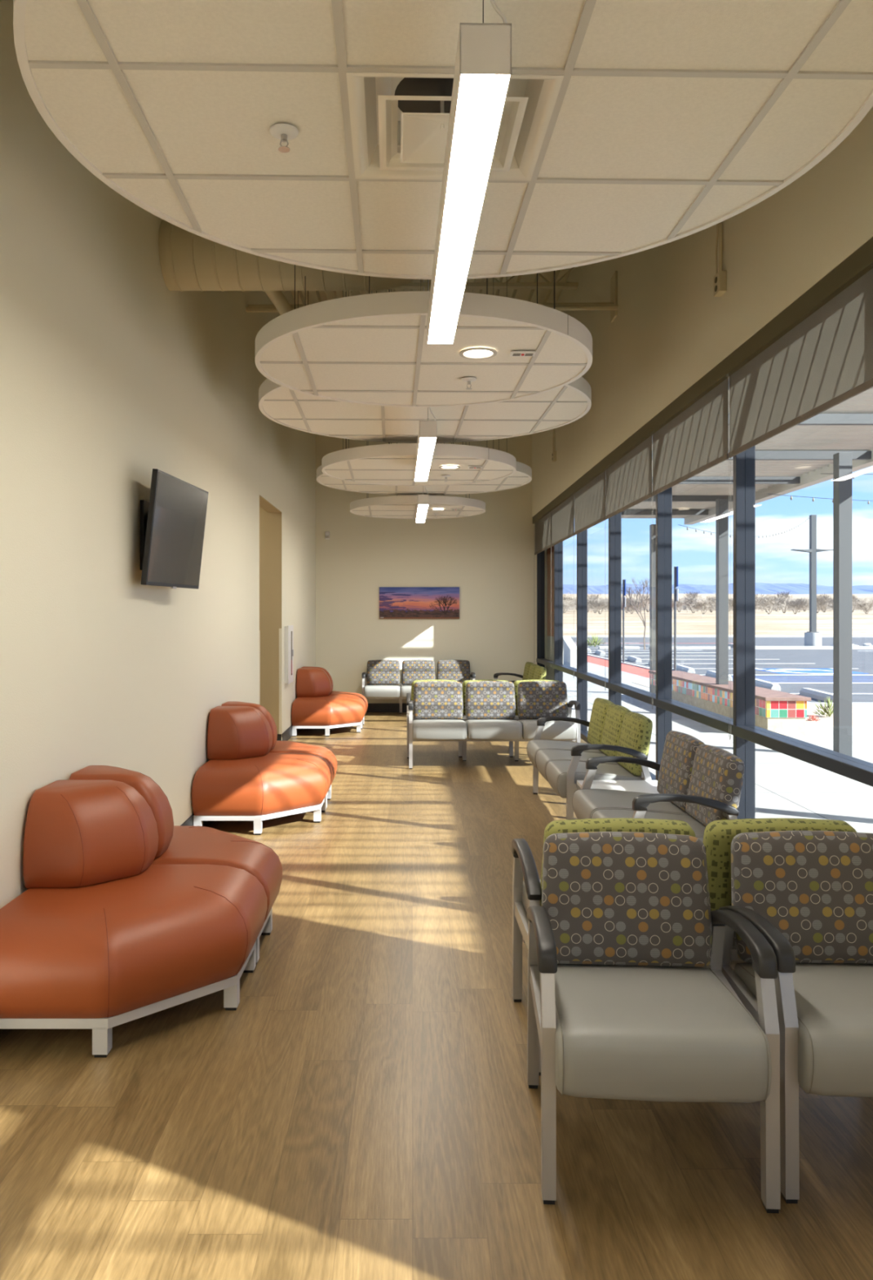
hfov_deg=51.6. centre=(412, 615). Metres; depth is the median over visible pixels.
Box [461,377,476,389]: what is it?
sprinkler
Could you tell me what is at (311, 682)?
cushion
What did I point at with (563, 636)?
curb
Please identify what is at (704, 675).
ground marking
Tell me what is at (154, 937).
seat cushion
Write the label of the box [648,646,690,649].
wheel stop
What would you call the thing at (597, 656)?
curb
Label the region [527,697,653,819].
bench
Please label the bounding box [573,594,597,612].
tree
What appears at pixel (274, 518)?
door
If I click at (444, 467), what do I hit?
recessed light
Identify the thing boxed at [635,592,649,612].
tree
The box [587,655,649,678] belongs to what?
strip
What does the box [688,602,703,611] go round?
tree
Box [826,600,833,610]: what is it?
tree
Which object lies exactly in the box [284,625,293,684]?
fire extinguisher cabinet
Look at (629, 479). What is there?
roller blind
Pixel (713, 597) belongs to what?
tree
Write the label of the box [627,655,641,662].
wheel stop
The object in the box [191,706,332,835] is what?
sofa
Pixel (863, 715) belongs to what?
gravel
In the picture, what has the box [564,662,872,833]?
sidewalk
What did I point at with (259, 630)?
trim
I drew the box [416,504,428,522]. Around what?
diffuser
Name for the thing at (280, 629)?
trim
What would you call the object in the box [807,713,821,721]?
desert shrub
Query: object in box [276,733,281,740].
baseboard
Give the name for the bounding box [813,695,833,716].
desert shrub
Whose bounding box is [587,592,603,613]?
tree
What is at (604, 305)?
conduit pipe
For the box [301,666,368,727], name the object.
sofa
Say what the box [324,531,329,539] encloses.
sensor
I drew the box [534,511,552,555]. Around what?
roller blind
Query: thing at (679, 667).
wheel stop
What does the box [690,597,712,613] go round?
tree
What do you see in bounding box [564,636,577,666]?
wall
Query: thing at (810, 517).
string lights
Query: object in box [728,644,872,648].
curb
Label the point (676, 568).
parking sign
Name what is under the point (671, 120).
cloud
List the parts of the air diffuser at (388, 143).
plate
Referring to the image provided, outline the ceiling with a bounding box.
[290,267,572,304]
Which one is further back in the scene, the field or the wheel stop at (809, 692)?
the field
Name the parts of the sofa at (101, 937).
leg, rail, leg, leg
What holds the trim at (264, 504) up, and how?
attached to the wall at (110, 375)
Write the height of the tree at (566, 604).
3.130 m
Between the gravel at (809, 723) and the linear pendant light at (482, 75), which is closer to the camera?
the linear pendant light at (482, 75)
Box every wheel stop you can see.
[595,649,604,654]
[598,646,639,649]
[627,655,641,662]
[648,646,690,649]
[676,664,695,673]
[690,646,730,649]
[706,670,733,680]
[755,678,781,690]
[800,688,833,702]
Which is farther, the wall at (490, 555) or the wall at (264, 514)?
the wall at (490, 555)
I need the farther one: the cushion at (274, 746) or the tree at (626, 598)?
the tree at (626, 598)
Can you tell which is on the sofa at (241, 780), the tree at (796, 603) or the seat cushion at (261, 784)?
the seat cushion at (261, 784)
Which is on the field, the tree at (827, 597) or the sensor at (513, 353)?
the tree at (827, 597)
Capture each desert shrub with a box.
[587,634,604,647]
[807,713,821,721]
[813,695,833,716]
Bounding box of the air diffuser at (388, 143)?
[346,71,564,180]
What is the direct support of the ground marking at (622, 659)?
on the asphalt
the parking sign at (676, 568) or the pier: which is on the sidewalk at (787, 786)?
the pier
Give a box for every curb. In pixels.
[563,635,872,637]
[587,653,872,705]
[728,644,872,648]
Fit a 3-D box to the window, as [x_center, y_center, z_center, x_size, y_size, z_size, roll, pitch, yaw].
[1.958,-0.065,8.375,0.123,2.890,10.850,0,0,0]
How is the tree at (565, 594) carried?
on the field
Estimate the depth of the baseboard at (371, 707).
13.79 m
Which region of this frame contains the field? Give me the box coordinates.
[563,593,872,635]
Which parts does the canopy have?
post, post, canopy, post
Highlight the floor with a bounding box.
[0,711,872,1279]
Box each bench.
[361,659,475,716]
[406,679,559,758]
[408,680,581,768]
[493,662,546,683]
[511,817,857,1075]
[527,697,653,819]
[648,670,811,735]
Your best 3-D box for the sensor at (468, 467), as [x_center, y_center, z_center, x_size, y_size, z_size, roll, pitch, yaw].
[0.570,-1.353,8.240,0.130,0.015,0.070,0,0,0]
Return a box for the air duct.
[158,110,415,291]
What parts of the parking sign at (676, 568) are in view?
post, plate, plate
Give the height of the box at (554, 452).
1.930 m
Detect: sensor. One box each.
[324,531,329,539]
[467,466,482,468]
[509,351,536,356]
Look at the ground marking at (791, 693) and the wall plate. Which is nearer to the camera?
the wall plate
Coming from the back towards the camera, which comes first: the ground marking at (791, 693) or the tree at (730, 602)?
the tree at (730, 602)
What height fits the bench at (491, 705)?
0.809 m
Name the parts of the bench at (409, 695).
leg, armrest, backrest, leg, backrest, leg, backrest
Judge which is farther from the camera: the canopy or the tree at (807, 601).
the tree at (807, 601)
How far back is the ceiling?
11.00 m
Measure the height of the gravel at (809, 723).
0.026 m
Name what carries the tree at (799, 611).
on the field
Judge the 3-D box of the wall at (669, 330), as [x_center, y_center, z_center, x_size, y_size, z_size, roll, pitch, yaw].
[1.945,-1.255,3.650,0.230,5.450,20.300,0,0,0]
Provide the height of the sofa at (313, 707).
0.795 m
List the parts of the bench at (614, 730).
leg, armrest, seat, leg, rail, seat, seat, backrest, armrest, backrest, backrest, leg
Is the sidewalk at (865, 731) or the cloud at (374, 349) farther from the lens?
the sidewalk at (865, 731)
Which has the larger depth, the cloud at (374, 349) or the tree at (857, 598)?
the tree at (857, 598)
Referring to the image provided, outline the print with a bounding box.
[379,586,459,618]
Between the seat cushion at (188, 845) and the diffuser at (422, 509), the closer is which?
the seat cushion at (188, 845)
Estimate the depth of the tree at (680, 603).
190.07 m
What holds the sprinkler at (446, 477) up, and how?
attached to the cloud at (389, 464)
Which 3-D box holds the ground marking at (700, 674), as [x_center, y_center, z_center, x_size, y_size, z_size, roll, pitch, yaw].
[9.800,1.488,22.780,5.600,0.007,0.100,0,0,0]
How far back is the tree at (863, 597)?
200.17 m
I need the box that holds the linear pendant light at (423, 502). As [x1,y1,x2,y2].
[415,279,429,522]
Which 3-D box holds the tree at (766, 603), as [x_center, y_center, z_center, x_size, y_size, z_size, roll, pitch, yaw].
[64.633,-2.192,164.742,6.040,4.213,5.259,0,0,-27]
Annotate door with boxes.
[268,512,281,733]
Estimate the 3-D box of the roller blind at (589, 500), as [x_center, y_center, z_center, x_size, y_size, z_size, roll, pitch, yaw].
[1.870,-0.381,9.580,0.059,2.206,1.686,0,0,0]
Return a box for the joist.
[390,266,578,289]
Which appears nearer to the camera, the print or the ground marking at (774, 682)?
the print
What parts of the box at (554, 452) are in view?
cord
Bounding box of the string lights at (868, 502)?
[768,493,872,504]
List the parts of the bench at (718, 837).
leg, rail, armrest, seat, leg, backrest, seat, backrest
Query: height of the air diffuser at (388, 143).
0.274 m
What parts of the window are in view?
rail, head rail, sill rail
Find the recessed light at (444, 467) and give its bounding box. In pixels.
[439,465,460,469]
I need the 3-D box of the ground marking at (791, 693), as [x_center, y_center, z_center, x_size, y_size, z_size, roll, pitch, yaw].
[9.800,1.488,17.300,5.600,0.007,0.100,0,0,0]
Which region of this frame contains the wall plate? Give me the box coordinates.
[610,271,617,322]
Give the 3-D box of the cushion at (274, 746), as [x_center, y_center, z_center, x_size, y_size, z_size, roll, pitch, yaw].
[-1.260,0.855,7.038,0.418,0.360,0.378,0,0,0]
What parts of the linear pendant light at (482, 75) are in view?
power cord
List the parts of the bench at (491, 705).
leg, armrest, backrest, seat, leg, backrest, seat, leg, backrest, seat, leg, armrest, leg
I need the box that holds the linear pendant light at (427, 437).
[414,279,436,480]
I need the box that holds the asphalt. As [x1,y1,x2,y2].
[571,637,872,702]
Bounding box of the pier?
[547,546,564,681]
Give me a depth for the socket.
5.30 m
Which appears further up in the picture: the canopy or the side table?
the canopy
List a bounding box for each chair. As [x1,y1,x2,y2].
[526,831,781,1213]
[572,730,745,842]
[719,830,872,1203]
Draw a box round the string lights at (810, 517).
[678,516,810,537]
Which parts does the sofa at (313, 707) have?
leg, leg, rail, leg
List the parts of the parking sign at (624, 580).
post, plate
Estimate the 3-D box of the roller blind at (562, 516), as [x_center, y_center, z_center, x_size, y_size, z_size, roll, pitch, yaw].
[1.870,-0.381,11.270,0.059,2.206,1.686,0,0,0]
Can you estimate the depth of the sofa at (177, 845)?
3.92 m
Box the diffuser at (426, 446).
[414,437,436,480]
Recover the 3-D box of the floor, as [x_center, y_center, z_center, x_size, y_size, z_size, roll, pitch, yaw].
[-0.770,1.530,3.700,5.660,0.120,20.400,0,0,0]
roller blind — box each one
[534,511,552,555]
[551,493,574,670]
[573,471,606,679]
[604,435,653,688]
[652,377,729,709]
[728,268,872,738]
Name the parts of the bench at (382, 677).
leg, armrest, seat, backrest, leg, seat, backrest, backrest, armrest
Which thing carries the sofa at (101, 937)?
on the floor
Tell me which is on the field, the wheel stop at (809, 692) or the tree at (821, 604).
the tree at (821, 604)
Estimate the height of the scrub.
8.025 m
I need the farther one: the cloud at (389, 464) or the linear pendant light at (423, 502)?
the linear pendant light at (423, 502)
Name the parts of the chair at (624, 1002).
leg, rail, armrest, leg, backrest, seat, leg, rail, armrest, leg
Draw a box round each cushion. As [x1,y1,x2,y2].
[0,864,266,1018]
[22,779,158,888]
[69,764,173,858]
[151,826,282,923]
[191,752,332,815]
[207,706,272,759]
[221,701,277,750]
[269,740,337,785]
[291,694,366,725]
[296,667,331,697]
[301,666,333,693]
[329,691,368,714]
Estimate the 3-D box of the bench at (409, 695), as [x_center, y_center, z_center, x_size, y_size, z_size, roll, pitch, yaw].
[0.765,1.065,9.640,1.658,0.809,0.649,0,0,0]
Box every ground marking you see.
[587,652,716,653]
[591,649,702,650]
[622,658,779,659]
[699,674,872,675]
[704,675,872,675]
[755,667,833,674]
[755,668,866,673]
[773,682,872,683]
[791,693,872,693]
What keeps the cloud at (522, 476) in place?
hanging from the ceiling
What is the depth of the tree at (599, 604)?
163.83 m
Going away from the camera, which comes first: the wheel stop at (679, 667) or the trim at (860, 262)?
the trim at (860, 262)
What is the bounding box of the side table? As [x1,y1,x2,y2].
[577,780,659,793]
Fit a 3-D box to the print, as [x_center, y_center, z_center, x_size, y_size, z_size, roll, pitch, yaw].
[0.104,-0.198,13.781,1.223,0.484,0.034,0,0,0]
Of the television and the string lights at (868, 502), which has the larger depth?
the string lights at (868, 502)
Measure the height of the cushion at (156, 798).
0.360 m
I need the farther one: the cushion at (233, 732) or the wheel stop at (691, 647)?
the wheel stop at (691, 647)
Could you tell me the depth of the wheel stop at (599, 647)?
40.10 m
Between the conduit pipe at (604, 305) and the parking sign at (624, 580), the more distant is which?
the parking sign at (624, 580)
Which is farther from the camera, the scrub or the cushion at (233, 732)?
the scrub
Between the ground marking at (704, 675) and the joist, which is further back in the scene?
the ground marking at (704, 675)
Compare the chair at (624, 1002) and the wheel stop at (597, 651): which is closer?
the chair at (624, 1002)
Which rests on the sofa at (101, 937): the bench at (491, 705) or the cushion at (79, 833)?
the cushion at (79, 833)
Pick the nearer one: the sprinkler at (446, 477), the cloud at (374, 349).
the cloud at (374, 349)
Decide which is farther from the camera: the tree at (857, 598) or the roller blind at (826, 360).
the tree at (857, 598)
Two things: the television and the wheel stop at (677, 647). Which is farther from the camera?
the wheel stop at (677, 647)
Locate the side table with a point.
(639, 786)
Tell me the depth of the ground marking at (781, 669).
24.87 m
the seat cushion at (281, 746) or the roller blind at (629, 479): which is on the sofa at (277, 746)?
the seat cushion at (281, 746)
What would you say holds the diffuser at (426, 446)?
attached to the linear pendant light at (427, 437)
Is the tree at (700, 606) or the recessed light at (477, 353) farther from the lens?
the tree at (700, 606)
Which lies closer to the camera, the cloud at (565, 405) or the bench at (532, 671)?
the cloud at (565, 405)
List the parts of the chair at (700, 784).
leg, armrest, seat, leg, seat, backrest, armrest, backrest, leg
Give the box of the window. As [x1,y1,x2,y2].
[537,378,872,818]
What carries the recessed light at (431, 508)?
attached to the cloud at (400, 507)
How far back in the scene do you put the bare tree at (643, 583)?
39.47 m
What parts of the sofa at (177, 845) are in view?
leg, rail, leg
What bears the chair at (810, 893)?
on the floor
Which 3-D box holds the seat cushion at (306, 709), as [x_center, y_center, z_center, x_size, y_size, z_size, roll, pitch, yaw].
[-1.038,1.186,11.361,0.870,0.318,0.821,0,0,0]
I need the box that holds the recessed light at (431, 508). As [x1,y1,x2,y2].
[431,508,445,510]
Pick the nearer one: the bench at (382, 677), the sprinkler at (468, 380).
the sprinkler at (468, 380)
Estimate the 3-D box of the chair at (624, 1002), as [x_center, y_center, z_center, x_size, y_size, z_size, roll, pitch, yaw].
[0.631,1.065,2.500,0.593,0.809,0.649,0,0,4]
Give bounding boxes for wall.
[0,0,315,908]
[259,506,268,711]
[315,434,547,703]
[532,106,872,743]
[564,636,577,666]
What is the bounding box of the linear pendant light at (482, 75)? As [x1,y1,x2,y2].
[426,0,511,343]
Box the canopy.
[605,386,872,756]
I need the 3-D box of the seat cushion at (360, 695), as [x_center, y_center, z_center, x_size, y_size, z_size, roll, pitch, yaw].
[-1.038,1.186,12.204,0.870,0.318,0.821,0,0,0]
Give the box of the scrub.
[563,596,872,610]
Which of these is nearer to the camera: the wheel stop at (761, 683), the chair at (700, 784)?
the chair at (700, 784)
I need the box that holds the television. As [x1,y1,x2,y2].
[140,468,208,589]
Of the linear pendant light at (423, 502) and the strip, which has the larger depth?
the strip
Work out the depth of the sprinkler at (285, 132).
2.73 m
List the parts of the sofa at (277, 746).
leg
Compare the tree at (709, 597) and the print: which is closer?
the print
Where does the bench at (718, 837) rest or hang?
on the floor
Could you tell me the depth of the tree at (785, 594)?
177.27 m
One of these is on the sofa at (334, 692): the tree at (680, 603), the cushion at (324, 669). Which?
the cushion at (324, 669)
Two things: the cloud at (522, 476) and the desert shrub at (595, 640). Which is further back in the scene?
the desert shrub at (595, 640)
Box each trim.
[258,630,259,704]
[259,494,281,512]
[279,628,282,733]
[533,236,872,523]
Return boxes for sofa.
[0,779,266,1057]
[69,764,282,964]
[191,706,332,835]
[221,701,337,809]
[291,667,366,736]
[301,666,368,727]
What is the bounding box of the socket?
[715,276,717,291]
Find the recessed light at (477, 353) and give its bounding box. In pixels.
[459,346,497,359]
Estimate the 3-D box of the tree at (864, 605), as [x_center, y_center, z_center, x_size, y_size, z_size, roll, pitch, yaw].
[83.749,-1.707,167.180,3.894,3.120,4.473,0,0,26]
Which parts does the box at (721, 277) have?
cord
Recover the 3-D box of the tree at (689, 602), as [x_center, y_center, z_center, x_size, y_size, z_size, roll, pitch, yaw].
[54.723,-2.711,176.911,4.564,4.811,5.274,0,0,23]
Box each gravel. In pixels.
[633,682,833,727]
[805,705,872,727]
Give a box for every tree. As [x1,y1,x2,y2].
[563,591,576,613]
[563,600,573,613]
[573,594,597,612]
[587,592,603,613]
[589,598,608,613]
[622,577,649,649]
[622,598,634,613]
[624,600,642,613]
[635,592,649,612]
[672,598,687,612]
[680,590,702,613]
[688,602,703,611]
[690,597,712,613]
[701,595,716,612]
[708,594,732,609]
[728,597,733,610]
[755,593,782,614]
[755,595,777,612]
[772,591,793,613]
[785,598,809,613]
[790,597,809,612]
[803,596,809,611]
[817,593,828,613]
[819,594,833,612]
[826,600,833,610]
[853,594,863,612]
[853,595,857,608]
[854,599,872,613]
[855,596,872,612]
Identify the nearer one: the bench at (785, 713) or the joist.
the joist
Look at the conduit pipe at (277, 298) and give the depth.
5.88 m
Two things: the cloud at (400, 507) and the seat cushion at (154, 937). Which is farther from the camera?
the cloud at (400, 507)
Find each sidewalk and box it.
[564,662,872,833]
[853,727,872,737]
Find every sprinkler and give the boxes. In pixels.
[269,123,298,152]
[441,475,450,481]
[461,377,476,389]
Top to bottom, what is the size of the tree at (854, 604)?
3.964 m
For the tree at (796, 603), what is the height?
3.217 m
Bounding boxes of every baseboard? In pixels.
[180,724,298,826]
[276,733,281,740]
[366,703,407,711]
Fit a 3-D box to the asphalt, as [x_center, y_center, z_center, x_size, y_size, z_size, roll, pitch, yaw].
[48.325,1.530,39.025,83.350,0.080,47.950,0,0,0]
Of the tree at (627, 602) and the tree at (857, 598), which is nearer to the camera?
the tree at (627, 602)
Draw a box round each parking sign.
[622,579,626,662]
[674,566,678,670]
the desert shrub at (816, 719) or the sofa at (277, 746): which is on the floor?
the sofa at (277, 746)
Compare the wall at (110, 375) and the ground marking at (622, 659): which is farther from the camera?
the ground marking at (622, 659)
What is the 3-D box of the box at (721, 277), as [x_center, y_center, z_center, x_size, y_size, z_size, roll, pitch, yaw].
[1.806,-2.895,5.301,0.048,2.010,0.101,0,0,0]
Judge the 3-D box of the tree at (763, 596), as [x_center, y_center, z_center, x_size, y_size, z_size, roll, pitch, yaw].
[74.661,-2.555,190.479,4.906,3.976,4.733,0,0,-32]
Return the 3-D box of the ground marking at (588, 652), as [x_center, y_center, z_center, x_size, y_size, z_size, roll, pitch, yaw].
[9.800,1.488,36.480,5.600,0.007,0.100,0,0,0]
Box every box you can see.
[552,428,556,462]
[714,221,727,297]
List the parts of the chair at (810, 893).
leg, rail, armrest, leg, backrest, seat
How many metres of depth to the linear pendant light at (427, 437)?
6.58 m
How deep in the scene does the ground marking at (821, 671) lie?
24.16 m
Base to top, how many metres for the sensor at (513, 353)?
0.015 m
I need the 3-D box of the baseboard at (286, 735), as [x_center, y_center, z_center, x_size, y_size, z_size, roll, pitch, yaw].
[-1.476,1.403,3.650,0.008,0.135,20.300,0,0,0]
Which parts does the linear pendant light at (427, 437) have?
power cord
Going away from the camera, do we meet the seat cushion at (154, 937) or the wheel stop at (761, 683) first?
the seat cushion at (154, 937)
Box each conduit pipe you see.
[246,302,618,312]
[265,290,293,315]
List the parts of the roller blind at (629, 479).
bead chain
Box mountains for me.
[563,582,872,594]
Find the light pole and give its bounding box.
[791,515,833,645]
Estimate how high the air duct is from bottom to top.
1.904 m
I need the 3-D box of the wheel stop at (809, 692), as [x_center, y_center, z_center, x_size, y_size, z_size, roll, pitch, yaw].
[7.350,1.425,16.200,0.216,0.130,1.840,0,0,6]
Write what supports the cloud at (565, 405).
hanging from the ceiling
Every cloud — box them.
[13,0,872,279]
[254,264,592,407]
[258,278,591,443]
[316,276,532,495]
[321,277,515,485]
[350,441,485,519]
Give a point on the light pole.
(813, 637)
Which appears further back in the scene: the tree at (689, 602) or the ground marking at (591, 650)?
the tree at (689, 602)
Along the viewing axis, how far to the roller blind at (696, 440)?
6.00 m
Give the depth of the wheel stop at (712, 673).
21.91 m
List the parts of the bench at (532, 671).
armrest, backrest, backrest, backrest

